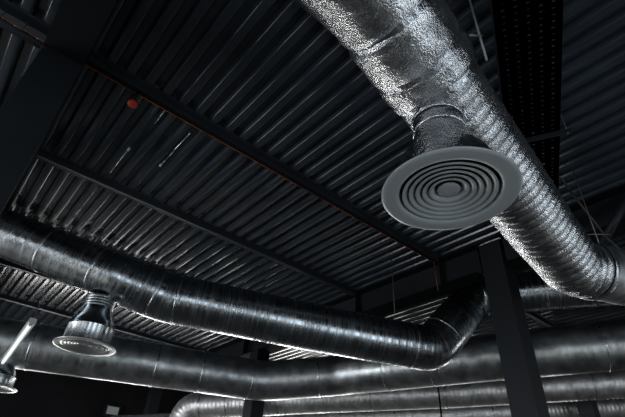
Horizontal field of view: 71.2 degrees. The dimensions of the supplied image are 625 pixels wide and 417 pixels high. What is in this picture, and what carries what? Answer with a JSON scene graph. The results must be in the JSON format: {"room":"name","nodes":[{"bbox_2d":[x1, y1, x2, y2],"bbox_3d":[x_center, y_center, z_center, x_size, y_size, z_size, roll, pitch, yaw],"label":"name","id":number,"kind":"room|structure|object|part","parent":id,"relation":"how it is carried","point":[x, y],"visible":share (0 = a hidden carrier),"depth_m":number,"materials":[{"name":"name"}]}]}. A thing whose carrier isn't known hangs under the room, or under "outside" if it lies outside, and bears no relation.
{"room":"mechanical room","nodes":[
{"label":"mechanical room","id":0,"kind":"room"},
{"bbox_2d":[0,369,193,416],"bbox_3d":[-6.097,7.776,13.481,24.600,5.470,0.250,29,-42,-31],"label":"wall","id":1,"kind":"structure","parent":0,"point":[38,394],"depth_m":13.31,"materials":[{"name":"paint"}]},
{"bbox_2d":[102,404,121,416],"bbox_3d":[-6.337,6.391,13.789,0.480,0.340,0.175,29,-42,-31],"label":"junction box","id":2,"kind":"object","parent":1,"relation":"attached to","point":[109,410],"visible":0.88,"depth_m":13.72,"materials":[{"name":"grey metal"}]},
{"bbox_2d":[0,0,624,360],"bbox_3d":[0.437,1.688,8.911,24.944,0.070,19.700,29,-42,-31],"label":"ceiling","id":3,"kind":"structure","parent":0,"point":[268,73],"depth_m":5.48,"materials":[{"name":"black metal"}]},
{"bbox_2d":[0,203,83,364],"bbox_3d":[-4.301,1.238,6.929,0.100,1.942,2.560,26,-41,-29],"label":"lamp","id":4,"kind":"object","parent":3,"relation":"hanging from","point":[31,322],"visible":0.95,"depth_m":6.10,"materials":[{"name":"grey metal"}]},
{"bbox_2d":[67,183,90,231],"bbox_3d":[-3.264,0.007,6.080,0.016,0.824,0.215,29,-42,-31],"label":"rod","id":5,"kind":"object","parent":3,"relation":"hanging from","point":[90,183],"visible":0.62,"depth_m":6.08,"materials":[{"name":"grey metal"}]},
{"bbox_2d":[0,208,622,370],"bbox_3d":[-2.046,0.369,5.514,16.480,1.724,2.556,12,-36,-12],"label":"ventilation duct","id":6,"kind":"object","parent":5,"relation":"hanging from","point":[144,289],"visible":0.88,"depth_m":6.00,"materials":[{"name":"grey metal"}]},
{"bbox_2d":[52,293,115,355],"bbox_3d":[-2.767,1.433,5.518,0.724,0.645,0.724,-17,-40,26],"label":"diffuser","id":7,"kind":"object","parent":6,"relation":"hanging from","point":[91,330],"visible":1,"depth_m":5.34,"materials":[{"name":"grey metal"}]},
{"bbox_2d":[437,387,441,416],"bbox_3d":[2.619,3.994,8.976,0.039,1.327,1.274,-6,-36,14],"label":"rod","id":8,"kind":"object","parent":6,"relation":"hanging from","point":[437,387],"visible":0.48,"depth_m":8.96,"materials":[{"name":"black paint"}]},
{"bbox_2d":[110,147,130,172],"bbox_3d":[-2.557,-0.634,5.790,0.029,0.029,0.660,29,-42,-31],"label":"conduit","id":9,"kind":"object","parent":3,"relation":"attached to","point":[129,148],"visible":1,"depth_m":5.75,"materials":[{"name":"silver metal"}]},
{"bbox_2d":[152,110,165,125],"bbox_3d":[-1.777,-1.075,5.099,0.029,0.029,0.400,29,-42,-31],"label":"conduit","id":10,"kind":"object","parent":3,"relation":"attached to","point":[164,111],"visible":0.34,"depth_m":5.11,"materials":[{"name":"silver metal"}]},
{"bbox_2d":[159,132,190,166],"bbox_3d":[-1.758,-0.744,5.565,0.029,0.029,0.855,29,-42,-31],"label":"conduit","id":11,"kind":"object","parent":3,"relation":"attached to","point":[184,139],"visible":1,"depth_m":5.55,"materials":[{"name":"silver metal"}]},
{"bbox_2d":[391,258,394,317],"bbox_3d":[1.343,1.332,7.263,0.012,1.160,0.022,29,-42,-31],"label":"rod","id":12,"kind":"object","parent":3,"relation":"hanging from","point":[391,258],"visible":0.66,"depth_m":7.23,"materials":[{"name":"grey metal"}]},
{"bbox_2d":[468,0,487,61],"bbox_3d":[0.948,-1.508,2.823,0.169,1.690,0.012,29,-42,-31],"label":"rod","id":13,"kind":"object","parent":3,"relation":"hanging from","point":[479,35],"visible":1,"depth_m":2.48,"materials":[{"name":"grey metal"}]},
{"bbox_2d":[526,115,571,142],"bbox_3d":[2.293,-0.886,4.627,0.700,0.490,0.040,-12,-38,21],"label":"support","id":14,"kind":"object","parent":3,"relation":"hanging from","point":[567,130],"visible":0.46,"depth_m":4.44,"materials":[{"name":"black metal"}]},
{"bbox_2d":[551,165,621,249],"bbox_3d":[3.365,0.111,5.199,1.348,1.269,0.084,19,-38,-21],"label":"power cable","id":15,"kind":"object","parent":3,"relation":"hanging from","point":[560,177],"visible":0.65,"depth_m":5.21,"materials":[{"name":"black plastic"}]},
{"bbox_2d":[568,159,609,242],"bbox_3d":[3.114,-0.007,4.967,0.283,1.450,0.025,-2,-36,7],"label":"rod","id":16,"kind":"object","parent":3,"relation":"hanging from","point":[568,159],"visible":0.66,"depth_m":4.95,"materials":[{"name":"grey metal"}]},
{"bbox_2d":[299,0,624,305],"bbox_3d":[2.214,-0.246,3.635,10.179,1.340,1.554,24,-40,-27],"label":"duct","id":17,"kind":"object","parent":16,"relation":"hanging from","point":[417,54],"visible":0.83,"depth_m":2.72,"materials":[{"name":"grey metal"}]},
{"bbox_2d":[381,101,522,229],"bbox_3d":[0.780,-0.323,2.610,0.754,0.605,0.754,11,-36,-10],"label":"diffuser","id":18,"kind":"object","parent":17,"relation":"attached to","point":[448,178],"visible":1,"depth_m":2.45,"materials":[{"name":"metal"}]},
{"bbox_3d":[0.771,-0.163,2.498,0.582,0.004,0.582,29,-42,-31],"label":"damper plate","id":19,"kind":"part","parent":18,"relation":"part of","materials":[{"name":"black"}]},
{"bbox_3d":[1.406,-2.095,2.995,0.335,0.490,0.650,29,-42,-31],"label":"support","id":20,"kind":"object","parent":3,"relation":"hanging from","visible":0},
{"bbox_2d":[490,0,563,190],"bbox_3d":[1.325,-2.079,2.777,0.506,0.085,9.233,-12,-38,21],"label":"cable tray","id":21,"kind":"object","parent":20,"relation":"on","point":[497,20],"visible":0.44,"depth_m":3.83,"materials":[{"name":"black paint"}]},
{"bbox_3d":[1.100,-2.032,2.863,0.015,0.085,9.233,-12,-38,21],"label":"rail","id":22,"kind":"part","parent":21,"relation":"part of","materials":[{"name":"black metal"}]},
{"bbox_3d":[1.550,-2.127,2.690,0.015,0.085,9.233,-12,-38,21],"label":"rail","id":23,"kind":"part","parent":21,"relation":"part of","materials":[{"name":"black metal"}]},
{"bbox_2d":[111,398,624,416],"bbox_3d":[3.152,5.464,11.608,18.683,1.645,0.901,-4,-36,10],"label":"ventilation duct","id":24,"kind":"object","parent":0,"point":[610,407],"visible":0.35,"depth_m":11.15,"materials":[{"name":"galvanised steel"}]},
{"bbox_2d":[170,370,624,416],"bbox_3d":[3.584,5.036,9.243,14.816,3.638,1.102,-6,-36,13],"label":"ventilation duct","id":25,"kind":"object","parent":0,"point":[600,385],"visible":0.5,"depth_m":9.99,"materials":[{"name":"metal"}]},
{"bbox_3d":[0.118,6.134,5.714,24.700,0.200,19.700,29,-42,-31],"label":"floor","id":26,"kind":"structure","parent":0,"visible":0},
{"bbox_2d":[0,43,83,214],"bbox_3d":[-2.458,0.686,2.611,0.495,4.850,0.500,29,-42,-31],"label":"steel column","id":27,"kind":"structure","parent":26,"relation":"on","point":[32,106],"depth_m":3.50,"materials":[{"name":"black metal"}]},
{"bbox_3d":[-2.339,-1.283,4.004,0.359,0.020,0.364,29,-42,-31],"label":"cap plate","id":28,"kind":"part","parent":27,"relation":"part of","materials":[{"name":"black metal"}]},
{"bbox_2d":[5,0,118,208],"bbox_3d":[-3.968,-0.473,5.739,0.340,0.499,19.100,29,-42,-31],"label":"roof beam","id":29,"kind":"structure","parent":27,"relation":"on","point":[76,27],"depth_m":3.69,"materials":[{"name":"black metal"}]},
{"bbox_2d":[0,0,50,40],"bbox_3d":[-4.648,-2.827,2.836,5.610,0.075,0.160,29,-42,-31],"label":"purlin","id":30,"kind":"object","parent":29,"relation":"attached to","point":[15,15],"visible":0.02,"depth_m":4.14,"materials":[{"name":"brown metal"}]},
{"bbox_2d":[0,9,43,48],"bbox_3d":[-3.685,-2.232,3.373,3.100,0.316,0.120,29,-42,-31],"label":"pipe","id":31,"kind":"object","parent":30,"relation":"attached to","point":[5,25],"visible":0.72,"depth_m":3.96,"materials":[{"name":"grey metal"}]},
{"bbox_2d":[143,387,163,413],"bbox_3d":[-5.321,7.958,13.134,0.500,4.850,0.500,29,-42,-31],"label":"steel column","id":32,"kind":"structure","parent":26,"relation":"on","point":[154,395],"depth_m":14.19,"materials":[{"name":"black metal"}]},
{"bbox_2d":[242,349,269,416],"bbox_3d":[-1.412,5.527,9.364,0.500,4.850,0.500,29,-42,-31],"label":"steel column","id":33,"kind":"structure","parent":26,"relation":"on","point":[251,408],"depth_m":9.97,"materials":[{"name":"black metal"}]},
{"bbox_2d":[145,245,484,389],"bbox_3d":[-1.415,3.430,11.036,0.340,0.499,12.550,29,-42,-31],"label":"roof beam","id":34,"kind":"structure","parent":33,"relation":"on","point":[461,268],"depth_m":7.95,"materials":[{"name":"black metal"}]},
{"bbox_2d":[0,293,206,350],"bbox_3d":[-5.286,2.927,11.025,5.910,0.075,0.160,29,-42,-31],"label":"purlin","id":35,"kind":"object","parent":34,"relation":"attached to","point":[2,296],"visible":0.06,"depth_m":10.61,"materials":[{"name":"black metal"}]},
{"bbox_2d":[47,224,188,276],"bbox_3d":[-2.672,1.301,8.502,5.910,0.075,0.160,29,-42,-31],"label":"purlin","id":36,"kind":"object","parent":34,"relation":"attached to","point":[123,253],"visible":0.09,"depth_m":8.07,"materials":[{"name":"black metal"}]},
{"bbox_2d":[0,258,243,338],"bbox_3d":[-3.979,2.114,9.763,5.910,0.075,0.160,29,-42,-31],"label":"purlin","id":37,"kind":"object","parent":34,"relation":"attached to","point":[3,262],"visible":0.22,"depth_m":8.60,"materials":[{"name":"black metal"}]},
{"bbox_2d":[36,148,357,295],"bbox_3d":[-1.365,0.488,7.241,5.910,0.075,0.160,29,-42,-31],"label":"purlin","id":38,"kind":"object","parent":34,"relation":"attached to","point":[43,155],"visible":1,"depth_m":6.77,"materials":[{"name":"black metal"}]},
{"bbox_2d":[85,51,441,262],"bbox_3d":[-0.058,-0.325,5.980,5.910,0.075,0.160,29,-42,-31],"label":"purlin","id":39,"kind":"object","parent":34,"relation":"attached to","point":[96,62],"visible":1,"depth_m":5.42,"materials":[{"name":"black paint"}]},
{"bbox_2d":[127,92,137,108],"bbox_3d":[-1.911,-1.175,4.694,0.112,0.211,0.112,29,-42,-31],"label":"detector","id":40,"kind":"object","parent":39,"relation":"attached to","point":[132,102],"visible":1,"depth_m":4.63,"materials":[{"name":"red plastic"}]},
{"bbox_2d":[477,239,549,416],"bbox_3d":[2.822,2.803,5.583,0.480,5.348,0.520,29,-42,-31],"label":"steel column","id":41,"kind":"structure","parent":26,"relation":"on","point":[523,383],"depth_m":6.15,"materials":[{"name":"black metal"}]},
{"bbox_3d":[2.953,0.631,7.119,0.344,0.020,0.384,29,-42,-31],"label":"cap plate","id":42,"kind":"part","parent":41,"relation":"part of","materials":[{"name":"black metal"}]},
{"bbox_2d":[497,184,624,270],"bbox_3d":[5.002,-0.562,4.844,0.340,0.499,6.110,29,-42,-31],"label":"roof beam","id":43,"kind":"structure","parent":41,"relation":"attached to","point":[601,207],"depth_m":5.95,"materials":[{"name":"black metal"}]},
{"bbox_2d":[293,0,325,27],"bbox_3d":[1.249,-1.138,4.719,5.910,0.075,0.160,29,-42,-31],"label":"purlin","id":44,"kind":"object","parent":43,"relation":"attached to","point":[298,2],"visible":0.02,"depth_m":3.87,"materials":[{"name":"black metal"}]},
{"bbox_2d":[599,194,624,245],"bbox_3d":[3.859,0.095,5.524,0.095,0.668,0.624,29,-42,-31],"label":"knee brace","id":45,"kind":"object","parent":43,"relation":"attached to","point":[619,212],"visible":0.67,"depth_m":5.49,"materials":[{"name":"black metal"}]},
{"bbox_2d":[575,400,600,416],"bbox_3d":[6.383,5.982,9.339,0.500,4.850,0.500,29,-42,-31],"label":"steel column","id":46,"kind":"structure","parent":26,"relation":"on","point":[589,408],"depth_m":10.14,"materials":[{"name":"black metal"}]},
{"bbox_3d":[5.251,4.553,12.053,0.340,0.499,19.100,29,-42,-31],"label":"roof beam","id":47,"kind":"structure","parent":46,"relation":"on","visible":0},
{"bbox_2d":[525,312,558,326],"bbox_3d":[4.551,2.187,9.136,5.660,0.075,0.160,29,-42,-31],"label":"purlin","id":48,"kind":"object","parent":47,"relation":"attached to","point":[535,316],"visible":0.18,"depth_m":9.39,"materials":[{"name":"black metal"}]},
{"bbox_3d":[-8.903,-1.171,1.075,0.250,5.470,19.100,29,-42,-31],"label":"wall","id":49,"kind":"structure","parent":0,"visible":0},
{"bbox_2d":[0,317,624,400],"bbox_3d":[-1.686,2.150,7.414,21.333,1.187,5.594,5,-35,-2],"label":"ventilation duct","id":50,"kind":"object","parent":49,"relation":"attached to","point":[591,347],"visible":0.84,"depth_m":8.10,"materials":[{"name":"grey metal"}]},
{"bbox_2d":[0,361,16,392],"bbox_3d":[-5.364,2.813,7.475,0.744,0.495,0.744,14,-37,-15],"label":"diffuser","id":51,"kind":"object","parent":50,"relation":"attached to","point":[8,376],"visible":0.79,"depth_m":7.37,"materials":[{"name":"grey metal"}]}
]}

